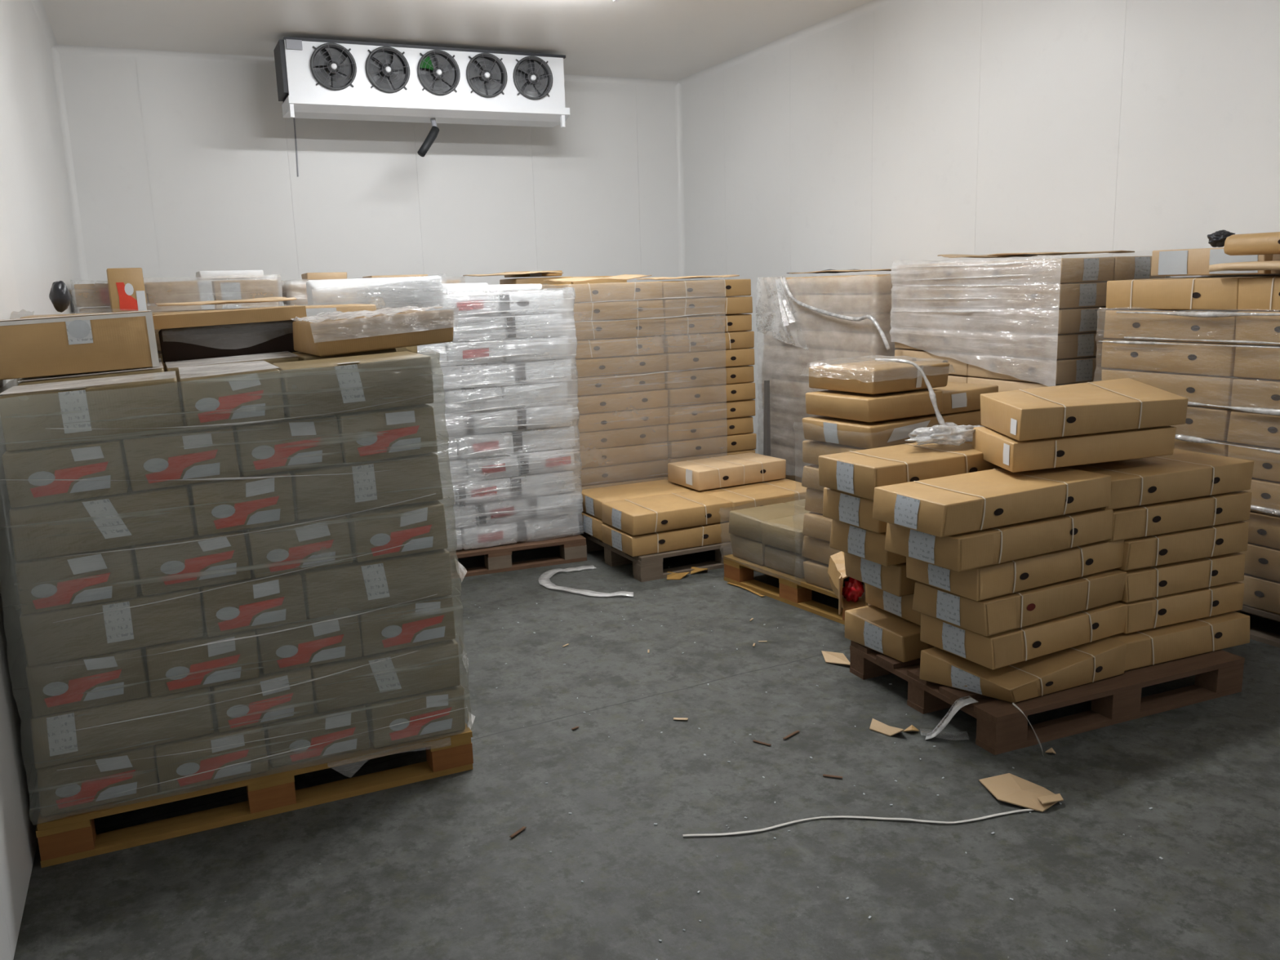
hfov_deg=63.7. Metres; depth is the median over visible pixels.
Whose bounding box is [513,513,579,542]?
carton
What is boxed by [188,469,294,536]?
carton
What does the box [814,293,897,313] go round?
carton
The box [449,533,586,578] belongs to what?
wooden pallet
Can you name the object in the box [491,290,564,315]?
carton
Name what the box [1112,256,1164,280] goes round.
carton
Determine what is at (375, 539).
print
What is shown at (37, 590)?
print
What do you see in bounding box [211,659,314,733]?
carton
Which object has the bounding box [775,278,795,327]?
fold
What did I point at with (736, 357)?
carton
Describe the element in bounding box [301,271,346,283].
carton
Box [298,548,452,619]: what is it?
carton
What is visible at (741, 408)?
carton
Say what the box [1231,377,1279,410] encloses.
carton
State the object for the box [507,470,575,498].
carton
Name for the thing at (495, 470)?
print
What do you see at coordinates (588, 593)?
strip
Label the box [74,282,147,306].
carton
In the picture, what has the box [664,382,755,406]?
carton
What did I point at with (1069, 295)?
carton
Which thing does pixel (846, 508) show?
carton
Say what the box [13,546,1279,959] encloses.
floor
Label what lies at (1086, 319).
carton
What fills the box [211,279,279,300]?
carton
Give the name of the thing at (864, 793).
debris
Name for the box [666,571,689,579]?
scrap
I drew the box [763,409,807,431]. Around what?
carton
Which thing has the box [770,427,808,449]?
carton
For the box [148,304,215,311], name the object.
carton
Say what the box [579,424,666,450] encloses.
carton
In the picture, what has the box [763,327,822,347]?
carton
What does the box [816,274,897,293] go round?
carton
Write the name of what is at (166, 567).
print
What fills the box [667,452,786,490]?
carton
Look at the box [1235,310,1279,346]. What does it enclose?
carton
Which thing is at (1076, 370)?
carton
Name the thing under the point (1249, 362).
carton
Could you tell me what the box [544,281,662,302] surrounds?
carton
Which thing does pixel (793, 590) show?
wooden pallet
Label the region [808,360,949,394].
carton
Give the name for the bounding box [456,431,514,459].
carton
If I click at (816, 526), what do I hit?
carton
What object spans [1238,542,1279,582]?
carton
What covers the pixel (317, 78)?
cooler
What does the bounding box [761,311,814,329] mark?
carton
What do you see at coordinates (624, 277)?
cardboard sheet
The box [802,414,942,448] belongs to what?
carton
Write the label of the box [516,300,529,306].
print
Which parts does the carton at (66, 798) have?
white panel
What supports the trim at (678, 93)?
attached to the wall at (183, 168)
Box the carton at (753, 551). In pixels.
[729,533,767,565]
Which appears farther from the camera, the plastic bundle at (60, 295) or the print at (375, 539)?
the plastic bundle at (60, 295)
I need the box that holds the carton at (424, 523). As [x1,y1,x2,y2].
[343,500,448,562]
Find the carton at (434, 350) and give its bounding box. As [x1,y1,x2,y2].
[417,342,447,366]
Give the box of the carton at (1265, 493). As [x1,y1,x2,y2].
[1244,477,1279,515]
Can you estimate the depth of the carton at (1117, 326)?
4.95 m
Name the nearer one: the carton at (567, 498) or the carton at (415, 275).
the carton at (567, 498)
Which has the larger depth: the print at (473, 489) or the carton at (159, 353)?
the print at (473, 489)
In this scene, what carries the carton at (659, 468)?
on the carton
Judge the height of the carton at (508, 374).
0.132 m
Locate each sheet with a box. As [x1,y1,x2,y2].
[155,297,296,306]
[462,271,563,276]
[543,274,651,282]
[636,274,739,279]
[755,276,801,342]
[786,269,860,274]
[789,269,891,273]
[937,253,1037,257]
[987,250,1134,256]
[1208,260,1279,271]
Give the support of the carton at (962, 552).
on the carton at (987, 582)
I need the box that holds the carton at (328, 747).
[262,702,369,767]
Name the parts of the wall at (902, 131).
wall panel, wall panel, wall panel, wall panel, wall panel, wall panel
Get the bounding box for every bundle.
[48,280,71,312]
[306,275,448,310]
[442,282,488,293]
[487,284,542,291]
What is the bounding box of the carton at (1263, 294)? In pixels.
[1237,276,1279,311]
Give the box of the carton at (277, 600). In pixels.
[199,564,306,637]
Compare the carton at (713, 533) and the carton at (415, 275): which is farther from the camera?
the carton at (415, 275)
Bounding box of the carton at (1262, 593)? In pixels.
[1237,573,1279,614]
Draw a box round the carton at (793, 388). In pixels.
[761,377,813,399]
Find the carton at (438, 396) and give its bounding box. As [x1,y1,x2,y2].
[426,390,445,414]
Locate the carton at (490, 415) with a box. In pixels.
[460,408,517,435]
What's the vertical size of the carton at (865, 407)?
0.115 m
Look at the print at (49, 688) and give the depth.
3.11 m
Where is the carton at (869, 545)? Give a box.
[829,519,906,566]
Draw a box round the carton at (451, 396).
[440,386,502,413]
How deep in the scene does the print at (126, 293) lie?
7.08 m
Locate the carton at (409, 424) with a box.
[333,404,437,463]
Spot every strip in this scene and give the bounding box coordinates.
[539,567,633,596]
[924,695,978,740]
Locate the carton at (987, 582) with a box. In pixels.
[906,540,1124,600]
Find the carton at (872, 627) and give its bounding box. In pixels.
[844,604,935,662]
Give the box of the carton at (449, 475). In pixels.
[438,457,466,484]
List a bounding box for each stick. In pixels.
[509,826,526,837]
[673,717,688,719]
[752,739,771,746]
[782,730,799,739]
[822,773,842,778]
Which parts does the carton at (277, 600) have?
white panel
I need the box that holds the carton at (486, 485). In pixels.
[452,476,511,505]
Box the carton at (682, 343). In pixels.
[656,330,754,353]
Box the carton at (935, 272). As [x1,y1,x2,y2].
[896,262,969,284]
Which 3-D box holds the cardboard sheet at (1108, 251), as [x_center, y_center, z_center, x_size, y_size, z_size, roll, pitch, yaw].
[2.379,-1.288,5.858,0.520,0.024,0.600,-5,11,-14]
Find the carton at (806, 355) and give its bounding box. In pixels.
[763,343,821,364]
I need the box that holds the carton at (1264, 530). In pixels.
[1244,511,1279,549]
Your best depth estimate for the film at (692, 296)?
6.81 m
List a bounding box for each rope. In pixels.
[782,275,890,350]
[875,358,948,428]
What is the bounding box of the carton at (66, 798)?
[36,745,159,817]
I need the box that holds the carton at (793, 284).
[762,276,817,293]
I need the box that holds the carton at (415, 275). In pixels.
[362,274,427,278]
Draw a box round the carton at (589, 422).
[577,407,668,432]
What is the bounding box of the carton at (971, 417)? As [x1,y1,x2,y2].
[932,409,983,437]
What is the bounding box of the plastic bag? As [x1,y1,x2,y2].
[1207,230,1235,247]
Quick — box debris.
[455,566,1163,959]
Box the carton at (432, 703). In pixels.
[364,684,465,748]
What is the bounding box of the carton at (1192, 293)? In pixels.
[1106,275,1279,310]
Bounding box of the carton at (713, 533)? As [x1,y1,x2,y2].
[601,521,730,556]
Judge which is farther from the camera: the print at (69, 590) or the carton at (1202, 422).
the carton at (1202, 422)
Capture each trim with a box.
[30,0,57,49]
[50,47,92,307]
[53,44,678,87]
[675,83,685,280]
[677,0,899,86]
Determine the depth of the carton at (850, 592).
4.74 m
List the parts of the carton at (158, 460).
white panel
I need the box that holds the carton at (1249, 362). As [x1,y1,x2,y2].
[1233,344,1279,380]
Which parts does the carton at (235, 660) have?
white panel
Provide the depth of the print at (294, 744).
3.45 m
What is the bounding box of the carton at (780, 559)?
[764,545,812,577]
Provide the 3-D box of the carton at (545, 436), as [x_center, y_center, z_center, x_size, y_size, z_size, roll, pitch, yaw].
[-0.667,-0.279,6.499,0.428,0.134,0.418,-7,12,-24]
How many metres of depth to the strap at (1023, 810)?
3.25 m
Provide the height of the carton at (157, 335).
0.160 m
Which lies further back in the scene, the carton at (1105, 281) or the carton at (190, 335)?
the carton at (1105, 281)
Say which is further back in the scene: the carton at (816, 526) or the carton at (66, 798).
the carton at (816, 526)
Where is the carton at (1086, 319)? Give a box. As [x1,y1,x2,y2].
[976,306,1111,333]
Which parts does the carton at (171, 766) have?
white panel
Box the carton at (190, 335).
[152,305,306,363]
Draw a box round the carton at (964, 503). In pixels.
[872,466,1111,537]
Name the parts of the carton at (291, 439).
white panel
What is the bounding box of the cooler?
[273,36,569,156]
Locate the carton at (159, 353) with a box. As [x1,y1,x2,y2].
[157,351,165,372]
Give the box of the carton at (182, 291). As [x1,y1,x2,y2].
[145,280,214,304]
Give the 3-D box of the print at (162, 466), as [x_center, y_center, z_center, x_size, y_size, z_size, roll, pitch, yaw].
[-1.398,-0.041,3.149,0.210,0.086,0.007,-7,12,-23]
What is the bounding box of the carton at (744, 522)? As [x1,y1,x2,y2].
[728,502,811,542]
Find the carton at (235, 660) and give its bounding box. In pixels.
[145,607,259,697]
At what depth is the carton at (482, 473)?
6.19 m
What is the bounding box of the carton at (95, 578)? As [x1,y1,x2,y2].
[14,545,138,614]
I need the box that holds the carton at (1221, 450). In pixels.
[1173,435,1234,457]
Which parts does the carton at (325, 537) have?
white panel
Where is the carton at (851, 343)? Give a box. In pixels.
[815,330,901,352]
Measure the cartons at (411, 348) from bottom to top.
1.476 m
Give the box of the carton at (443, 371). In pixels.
[431,364,462,391]
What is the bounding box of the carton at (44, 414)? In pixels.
[0,370,184,451]
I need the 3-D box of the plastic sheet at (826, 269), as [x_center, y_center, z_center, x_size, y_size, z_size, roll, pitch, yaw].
[1.425,-1.618,7.993,0.340,0.033,0.500,9,15,44]
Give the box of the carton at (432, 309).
[417,308,440,311]
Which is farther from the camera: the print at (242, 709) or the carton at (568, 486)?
the carton at (568, 486)
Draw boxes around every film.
[0,365,475,809]
[430,287,584,545]
[574,296,722,381]
[757,275,894,475]
[889,255,1061,386]
[1097,311,1279,515]
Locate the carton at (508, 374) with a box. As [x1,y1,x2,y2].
[456,361,515,388]
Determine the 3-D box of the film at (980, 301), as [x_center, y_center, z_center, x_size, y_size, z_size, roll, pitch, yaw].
[1.918,-0.951,6.082,0.027,0.714,1.399,-7,12,-24]
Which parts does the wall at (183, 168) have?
wall panel, wall panel, wall panel, wall panel, wall panel, wall panel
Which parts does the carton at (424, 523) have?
white panel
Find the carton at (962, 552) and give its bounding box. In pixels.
[884,508,1112,572]
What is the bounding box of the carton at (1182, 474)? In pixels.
[1063,448,1253,510]
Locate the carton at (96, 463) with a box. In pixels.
[1,438,129,507]
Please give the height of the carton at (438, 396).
0.132 m
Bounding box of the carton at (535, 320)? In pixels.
[495,313,563,338]
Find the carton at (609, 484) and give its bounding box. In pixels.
[581,475,667,489]
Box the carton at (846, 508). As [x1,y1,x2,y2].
[822,487,887,533]
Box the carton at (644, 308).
[573,299,663,321]
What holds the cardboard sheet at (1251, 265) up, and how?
on the carton at (1263, 294)
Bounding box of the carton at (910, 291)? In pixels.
[896,284,967,306]
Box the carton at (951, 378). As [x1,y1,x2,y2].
[947,373,972,382]
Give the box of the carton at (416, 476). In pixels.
[288,452,443,519]
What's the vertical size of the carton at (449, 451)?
0.134 m
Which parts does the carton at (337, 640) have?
white panel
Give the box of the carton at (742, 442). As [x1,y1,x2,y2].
[664,432,756,457]
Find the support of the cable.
hanging from the cooler
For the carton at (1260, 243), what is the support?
on the cardboard sheet at (1251, 265)
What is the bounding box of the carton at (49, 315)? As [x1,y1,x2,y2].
[20,312,107,318]
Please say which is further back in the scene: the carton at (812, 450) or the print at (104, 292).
the print at (104, 292)
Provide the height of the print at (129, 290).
0.082 m
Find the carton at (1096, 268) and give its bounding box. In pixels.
[986,257,1114,284]
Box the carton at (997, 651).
[920,601,1126,669]
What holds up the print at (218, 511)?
attached to the carton at (221, 506)
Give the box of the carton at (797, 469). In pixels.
[785,462,803,482]
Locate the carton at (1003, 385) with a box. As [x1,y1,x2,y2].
[967,376,1101,391]
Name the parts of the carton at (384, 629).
white panel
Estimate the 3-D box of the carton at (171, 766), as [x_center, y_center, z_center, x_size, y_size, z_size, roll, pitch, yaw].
[-1.481,0.865,3.546,0.328,0.160,0.510,-7,12,-24]
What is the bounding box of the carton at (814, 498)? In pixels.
[804,488,823,514]
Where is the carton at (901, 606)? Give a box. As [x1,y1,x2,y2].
[865,583,920,625]
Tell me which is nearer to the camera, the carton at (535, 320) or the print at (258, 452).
the print at (258, 452)
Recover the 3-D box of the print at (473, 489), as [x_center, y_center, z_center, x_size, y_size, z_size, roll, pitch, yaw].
[-0.935,0.073,6.187,0.156,0.057,0.003,-7,12,-23]
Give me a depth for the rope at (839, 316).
7.08 m
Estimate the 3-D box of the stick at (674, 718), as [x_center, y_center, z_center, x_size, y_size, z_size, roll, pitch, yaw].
[0.160,0.941,4.058,0.057,0.003,0.017,1,11,13]
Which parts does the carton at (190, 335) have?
lid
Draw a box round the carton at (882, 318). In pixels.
[814,311,894,333]
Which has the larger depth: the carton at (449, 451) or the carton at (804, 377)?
the carton at (804, 377)
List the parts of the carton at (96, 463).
white panel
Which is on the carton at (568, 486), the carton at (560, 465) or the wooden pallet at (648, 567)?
the carton at (560, 465)
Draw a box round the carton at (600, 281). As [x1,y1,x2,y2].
[571,275,626,284]
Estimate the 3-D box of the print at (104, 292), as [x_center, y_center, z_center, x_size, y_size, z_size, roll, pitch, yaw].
[-3.729,-1.294,7.244,0.114,0.111,0.005,-7,12,-24]
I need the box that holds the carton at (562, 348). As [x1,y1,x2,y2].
[495,336,568,362]
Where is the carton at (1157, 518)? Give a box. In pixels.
[1105,490,1252,542]
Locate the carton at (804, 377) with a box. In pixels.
[761,362,817,382]
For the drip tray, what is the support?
on the cooler
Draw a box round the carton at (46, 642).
[19,576,204,666]
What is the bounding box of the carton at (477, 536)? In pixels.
[459,520,517,550]
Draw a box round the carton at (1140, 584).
[1115,552,1245,602]
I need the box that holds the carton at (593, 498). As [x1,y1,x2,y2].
[581,479,696,519]
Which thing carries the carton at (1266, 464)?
on the carton at (1265, 493)
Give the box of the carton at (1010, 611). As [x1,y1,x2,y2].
[912,568,1126,636]
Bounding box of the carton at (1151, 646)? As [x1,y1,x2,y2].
[1107,611,1249,671]
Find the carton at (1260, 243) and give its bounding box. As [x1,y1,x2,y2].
[1223,231,1279,255]
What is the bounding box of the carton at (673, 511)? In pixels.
[601,489,732,535]
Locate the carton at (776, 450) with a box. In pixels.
[770,442,812,466]
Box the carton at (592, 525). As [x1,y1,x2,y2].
[582,511,604,541]
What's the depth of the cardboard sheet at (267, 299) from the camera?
4.48 m
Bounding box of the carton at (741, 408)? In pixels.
[665,399,755,423]
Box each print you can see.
[27,471,55,485]
[30,461,108,497]
[31,583,57,598]
[32,573,110,608]
[42,681,68,696]
[44,669,121,707]
[55,783,80,797]
[56,769,135,808]
[67,320,90,338]
[99,288,110,304]
[115,282,137,311]
[124,283,133,295]
[143,457,168,472]
[145,449,217,483]
[160,560,185,574]
[163,550,234,585]
[165,666,190,679]
[166,654,239,690]
[176,762,199,775]
[177,748,248,786]
[195,397,219,411]
[197,390,263,422]
[211,504,235,518]
[213,496,279,528]
[216,606,239,620]
[217,596,284,631]
[226,704,249,717]
[228,693,293,728]
[251,445,275,459]
[253,437,319,470]
[266,548,288,562]
[268,539,333,572]
[275,644,297,657]
[276,634,343,667]
[288,739,311,751]
[289,727,355,761]
[355,432,377,445]
[357,425,419,456]
[369,533,391,546]
[370,524,431,555]
[381,625,402,637]
[382,614,444,648]
[389,706,452,740]
[389,718,409,730]
[456,300,483,311]
[462,347,488,359]
[471,486,497,497]
[472,440,499,452]
[478,530,503,542]
[481,462,506,474]
[489,506,514,518]
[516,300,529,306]
[546,455,571,467]
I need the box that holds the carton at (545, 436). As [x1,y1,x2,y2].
[507,425,575,453]
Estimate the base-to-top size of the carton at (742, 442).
0.114 m
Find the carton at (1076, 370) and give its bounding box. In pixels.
[967,354,1108,384]
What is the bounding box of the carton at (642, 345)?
[575,335,664,359]
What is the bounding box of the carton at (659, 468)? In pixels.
[580,458,668,485]
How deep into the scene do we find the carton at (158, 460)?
3.15 m
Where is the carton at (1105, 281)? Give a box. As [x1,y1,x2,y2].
[1084,280,1107,282]
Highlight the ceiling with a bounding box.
[41,0,871,80]
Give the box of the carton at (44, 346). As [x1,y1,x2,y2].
[0,310,159,380]
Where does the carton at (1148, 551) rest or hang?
on the carton at (1140, 584)
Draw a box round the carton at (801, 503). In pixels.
[785,498,805,507]
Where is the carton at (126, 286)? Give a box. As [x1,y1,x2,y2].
[106,267,146,312]
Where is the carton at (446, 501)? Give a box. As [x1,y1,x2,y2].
[439,483,455,506]
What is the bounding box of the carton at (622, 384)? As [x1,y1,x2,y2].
[577,371,665,395]
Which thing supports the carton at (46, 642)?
on the carton at (52, 690)
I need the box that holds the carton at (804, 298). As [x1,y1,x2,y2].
[762,293,827,311]
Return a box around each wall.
[0,0,84,959]
[58,53,679,307]
[681,0,1279,454]
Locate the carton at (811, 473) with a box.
[801,464,824,491]
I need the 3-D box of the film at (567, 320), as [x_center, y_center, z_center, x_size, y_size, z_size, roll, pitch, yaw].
[-1.061,-0.420,6.519,1.135,1.542,0.931,-7,12,-24]
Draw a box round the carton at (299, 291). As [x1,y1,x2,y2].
[281,284,307,305]
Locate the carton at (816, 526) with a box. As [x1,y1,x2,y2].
[802,511,831,542]
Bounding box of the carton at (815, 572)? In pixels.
[803,560,832,589]
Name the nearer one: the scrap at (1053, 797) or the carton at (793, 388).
the scrap at (1053, 797)
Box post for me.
[763,380,770,456]
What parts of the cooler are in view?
casing, blade, blade, blade, blade, blade, blade, blade, blade, blade, blade, plate, blade, blade, blade, blade, blade, blade, blade, blade, blade, blade, blade, blade, blade, blade, blade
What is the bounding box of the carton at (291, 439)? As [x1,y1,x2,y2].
[231,413,343,476]
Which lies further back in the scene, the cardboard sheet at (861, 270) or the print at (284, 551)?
the cardboard sheet at (861, 270)
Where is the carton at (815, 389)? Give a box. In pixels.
[813,388,828,391]
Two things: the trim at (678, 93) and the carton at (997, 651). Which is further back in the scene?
the trim at (678, 93)
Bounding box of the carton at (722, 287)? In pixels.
[662,279,751,298]
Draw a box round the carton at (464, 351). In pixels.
[444,339,503,365]
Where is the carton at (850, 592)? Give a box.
[827,551,870,614]
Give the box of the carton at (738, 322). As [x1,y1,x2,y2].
[655,313,751,335]
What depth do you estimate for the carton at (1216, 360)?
4.93 m
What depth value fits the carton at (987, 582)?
3.81 m
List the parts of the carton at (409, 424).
white panel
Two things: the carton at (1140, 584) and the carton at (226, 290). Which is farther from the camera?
the carton at (226, 290)
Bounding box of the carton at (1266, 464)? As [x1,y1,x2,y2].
[1227,443,1279,482]
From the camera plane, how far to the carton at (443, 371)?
5.99 m
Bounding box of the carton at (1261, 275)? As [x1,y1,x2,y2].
[1172,275,1279,278]
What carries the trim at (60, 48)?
attached to the wall at (183, 168)
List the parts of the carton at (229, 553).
white panel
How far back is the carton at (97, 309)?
7.24 m
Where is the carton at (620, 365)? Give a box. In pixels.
[575,353,666,377]
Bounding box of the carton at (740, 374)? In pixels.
[659,365,754,388]
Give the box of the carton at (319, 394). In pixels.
[272,351,433,419]
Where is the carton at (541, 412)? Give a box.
[512,404,572,430]
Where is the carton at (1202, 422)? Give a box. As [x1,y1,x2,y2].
[1168,404,1235,441]
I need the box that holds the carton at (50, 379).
[17,358,164,386]
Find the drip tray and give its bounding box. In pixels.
[281,95,569,127]
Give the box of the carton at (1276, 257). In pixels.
[1271,253,1279,274]
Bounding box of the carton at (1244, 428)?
[1226,410,1279,448]
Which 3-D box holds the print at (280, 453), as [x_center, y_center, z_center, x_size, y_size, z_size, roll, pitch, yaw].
[-1.123,-0.083,3.284,0.211,0.086,0.002,-7,12,-25]
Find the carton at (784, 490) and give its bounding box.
[698,478,808,511]
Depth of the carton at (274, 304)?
7.65 m
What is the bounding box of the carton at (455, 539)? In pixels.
[445,528,462,551]
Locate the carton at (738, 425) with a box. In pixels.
[666,416,753,441]
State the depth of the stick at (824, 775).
3.55 m
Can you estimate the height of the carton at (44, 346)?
0.194 m
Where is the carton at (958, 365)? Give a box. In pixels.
[894,348,973,376]
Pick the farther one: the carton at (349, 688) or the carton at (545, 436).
the carton at (545, 436)
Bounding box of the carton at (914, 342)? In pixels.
[894,328,971,353]
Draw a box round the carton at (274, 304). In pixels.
[214,301,279,309]
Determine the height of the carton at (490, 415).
0.131 m
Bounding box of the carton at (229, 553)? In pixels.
[134,508,251,595]
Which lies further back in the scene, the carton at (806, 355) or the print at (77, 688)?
the carton at (806, 355)
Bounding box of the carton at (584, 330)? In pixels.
[574,317,664,340]
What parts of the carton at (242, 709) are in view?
white panel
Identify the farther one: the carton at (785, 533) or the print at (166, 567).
the carton at (785, 533)
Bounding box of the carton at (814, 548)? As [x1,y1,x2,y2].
[801,535,840,564]
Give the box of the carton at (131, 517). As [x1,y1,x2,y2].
[8,480,194,561]
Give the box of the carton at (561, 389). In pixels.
[496,381,567,408]
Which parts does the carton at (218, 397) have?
white panel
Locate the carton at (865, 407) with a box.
[805,388,942,422]
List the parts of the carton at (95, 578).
white panel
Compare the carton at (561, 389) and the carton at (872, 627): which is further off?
the carton at (561, 389)
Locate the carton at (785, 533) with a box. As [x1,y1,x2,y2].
[760,511,810,554]
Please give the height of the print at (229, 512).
0.084 m
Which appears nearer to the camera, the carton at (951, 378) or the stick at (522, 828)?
the stick at (522, 828)
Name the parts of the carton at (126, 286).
white panel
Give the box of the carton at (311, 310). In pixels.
[260,303,376,319]
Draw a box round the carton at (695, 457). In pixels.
[666,449,755,462]
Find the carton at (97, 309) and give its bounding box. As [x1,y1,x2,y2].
[79,305,148,313]
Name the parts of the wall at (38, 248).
wall panel, wall panel, wall panel, wall panel, wall panel, wall panel, wall panel, wall panel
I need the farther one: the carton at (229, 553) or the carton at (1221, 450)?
the carton at (1221, 450)
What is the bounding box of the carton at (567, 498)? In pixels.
[524,490,582,519]
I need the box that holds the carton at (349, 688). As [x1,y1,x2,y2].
[309,639,460,712]
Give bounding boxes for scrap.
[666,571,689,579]
[690,566,707,573]
[821,650,849,665]
[869,718,903,736]
[903,724,919,731]
[978,773,1057,812]
[1037,793,1063,804]
[1044,747,1056,754]
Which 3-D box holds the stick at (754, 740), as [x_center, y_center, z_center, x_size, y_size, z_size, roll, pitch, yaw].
[0.453,0.976,3.828,0.074,0.002,0.011,6,14,36]
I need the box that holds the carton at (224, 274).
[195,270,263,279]
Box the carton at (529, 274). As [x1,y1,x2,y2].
[504,270,562,277]
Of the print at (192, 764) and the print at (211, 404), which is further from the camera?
the print at (192, 764)
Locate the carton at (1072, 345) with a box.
[968,330,1109,359]
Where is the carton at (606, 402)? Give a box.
[577,389,667,413]
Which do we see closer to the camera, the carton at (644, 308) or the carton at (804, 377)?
the carton at (644, 308)
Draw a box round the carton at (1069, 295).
[994,282,1106,308]
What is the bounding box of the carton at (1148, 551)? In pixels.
[1117,520,1248,570]
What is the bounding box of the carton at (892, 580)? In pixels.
[844,552,917,596]
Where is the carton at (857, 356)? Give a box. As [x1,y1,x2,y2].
[815,348,894,365]
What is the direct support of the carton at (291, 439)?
on the carton at (221, 506)
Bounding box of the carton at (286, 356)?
[164,351,299,413]
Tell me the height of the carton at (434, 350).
0.130 m
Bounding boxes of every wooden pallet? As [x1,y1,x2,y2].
[35,723,473,867]
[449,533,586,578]
[578,530,732,582]
[723,554,867,624]
[849,640,1244,755]
[1235,604,1279,648]
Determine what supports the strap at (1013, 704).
on the floor
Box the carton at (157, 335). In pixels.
[151,307,251,351]
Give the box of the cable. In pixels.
[293,118,298,177]
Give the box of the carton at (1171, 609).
[1117,581,1244,633]
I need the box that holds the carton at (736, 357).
[660,347,755,370]
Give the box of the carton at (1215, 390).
[1101,368,1244,408]
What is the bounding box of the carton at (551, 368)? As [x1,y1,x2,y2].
[508,358,571,384]
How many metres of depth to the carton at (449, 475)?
6.10 m
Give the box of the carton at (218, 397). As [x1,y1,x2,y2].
[178,360,284,431]
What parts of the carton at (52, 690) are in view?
white panel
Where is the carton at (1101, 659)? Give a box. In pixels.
[919,636,1126,702]
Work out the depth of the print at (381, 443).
3.40 m
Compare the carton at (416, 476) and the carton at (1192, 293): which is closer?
the carton at (416, 476)
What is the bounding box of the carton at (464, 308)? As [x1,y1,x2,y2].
[440,293,498,315]
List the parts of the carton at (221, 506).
white panel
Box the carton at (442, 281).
[441,280,461,293]
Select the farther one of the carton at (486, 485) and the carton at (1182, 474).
the carton at (486, 485)
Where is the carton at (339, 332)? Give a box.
[290,304,458,356]
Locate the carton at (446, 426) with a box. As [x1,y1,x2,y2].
[434,412,465,438]
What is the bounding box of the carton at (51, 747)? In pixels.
[30,684,213,768]
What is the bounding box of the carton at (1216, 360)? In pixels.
[1101,338,1244,377]
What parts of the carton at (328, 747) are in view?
white panel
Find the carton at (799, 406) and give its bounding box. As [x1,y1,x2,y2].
[762,393,810,417]
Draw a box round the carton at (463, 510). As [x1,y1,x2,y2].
[444,503,475,529]
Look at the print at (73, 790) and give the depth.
3.17 m
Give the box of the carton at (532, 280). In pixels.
[499,276,571,292]
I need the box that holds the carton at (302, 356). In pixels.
[292,348,396,360]
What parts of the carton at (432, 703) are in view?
white panel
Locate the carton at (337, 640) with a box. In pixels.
[255,611,362,674]
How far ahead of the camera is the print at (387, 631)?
3.52 m
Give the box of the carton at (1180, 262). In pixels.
[1151,247,1272,276]
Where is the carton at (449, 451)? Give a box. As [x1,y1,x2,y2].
[433,436,457,461]
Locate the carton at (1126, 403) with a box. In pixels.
[980,377,1188,440]
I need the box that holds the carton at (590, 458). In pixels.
[579,441,668,468]
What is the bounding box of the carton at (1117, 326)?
[1103,309,1253,343]
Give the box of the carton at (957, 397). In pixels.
[932,382,998,414]
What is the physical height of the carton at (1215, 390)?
0.145 m
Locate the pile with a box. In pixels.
[905,422,982,445]
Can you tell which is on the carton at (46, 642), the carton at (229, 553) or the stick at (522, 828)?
the carton at (229, 553)
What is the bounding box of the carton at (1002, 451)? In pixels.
[972,425,1176,472]
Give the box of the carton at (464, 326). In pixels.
[453,315,506,341]
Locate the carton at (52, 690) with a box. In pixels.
[25,646,149,717]
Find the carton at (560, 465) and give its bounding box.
[513,448,574,475]
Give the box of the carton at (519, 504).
[475,497,528,524]
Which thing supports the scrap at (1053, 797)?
on the scrap at (1008, 788)
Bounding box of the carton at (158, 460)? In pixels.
[123,417,239,491]
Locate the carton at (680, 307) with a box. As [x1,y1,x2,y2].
[659,296,752,316]
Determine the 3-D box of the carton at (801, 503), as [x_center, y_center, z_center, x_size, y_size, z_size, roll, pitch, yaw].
[1.090,0.183,6.051,0.411,0.128,0.315,-9,13,-32]
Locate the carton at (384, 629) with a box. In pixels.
[355,595,455,656]
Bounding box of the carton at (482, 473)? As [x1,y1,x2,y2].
[463,453,519,480]
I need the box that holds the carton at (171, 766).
[155,686,268,794]
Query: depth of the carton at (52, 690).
3.14 m
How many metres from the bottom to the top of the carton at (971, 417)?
0.118 m
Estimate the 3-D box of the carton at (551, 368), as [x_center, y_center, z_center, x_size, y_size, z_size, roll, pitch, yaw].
[-0.660,-0.687,6.419,0.360,0.133,0.415,-7,12,-24]
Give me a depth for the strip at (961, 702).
3.81 m
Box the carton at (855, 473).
[818,442,1000,500]
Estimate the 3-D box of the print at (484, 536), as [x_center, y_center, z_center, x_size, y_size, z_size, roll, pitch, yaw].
[-0.904,0.345,6.243,0.160,0.055,0.003,-7,12,-24]
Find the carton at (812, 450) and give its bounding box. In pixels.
[802,440,915,465]
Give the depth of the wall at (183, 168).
9.47 m
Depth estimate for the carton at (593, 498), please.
6.53 m
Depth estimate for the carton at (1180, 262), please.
5.21 m
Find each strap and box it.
[682,808,1033,836]
[1012,702,1043,755]
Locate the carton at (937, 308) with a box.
[894,306,969,330]
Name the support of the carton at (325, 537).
on the carton at (277, 600)
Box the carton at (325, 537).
[243,513,352,577]

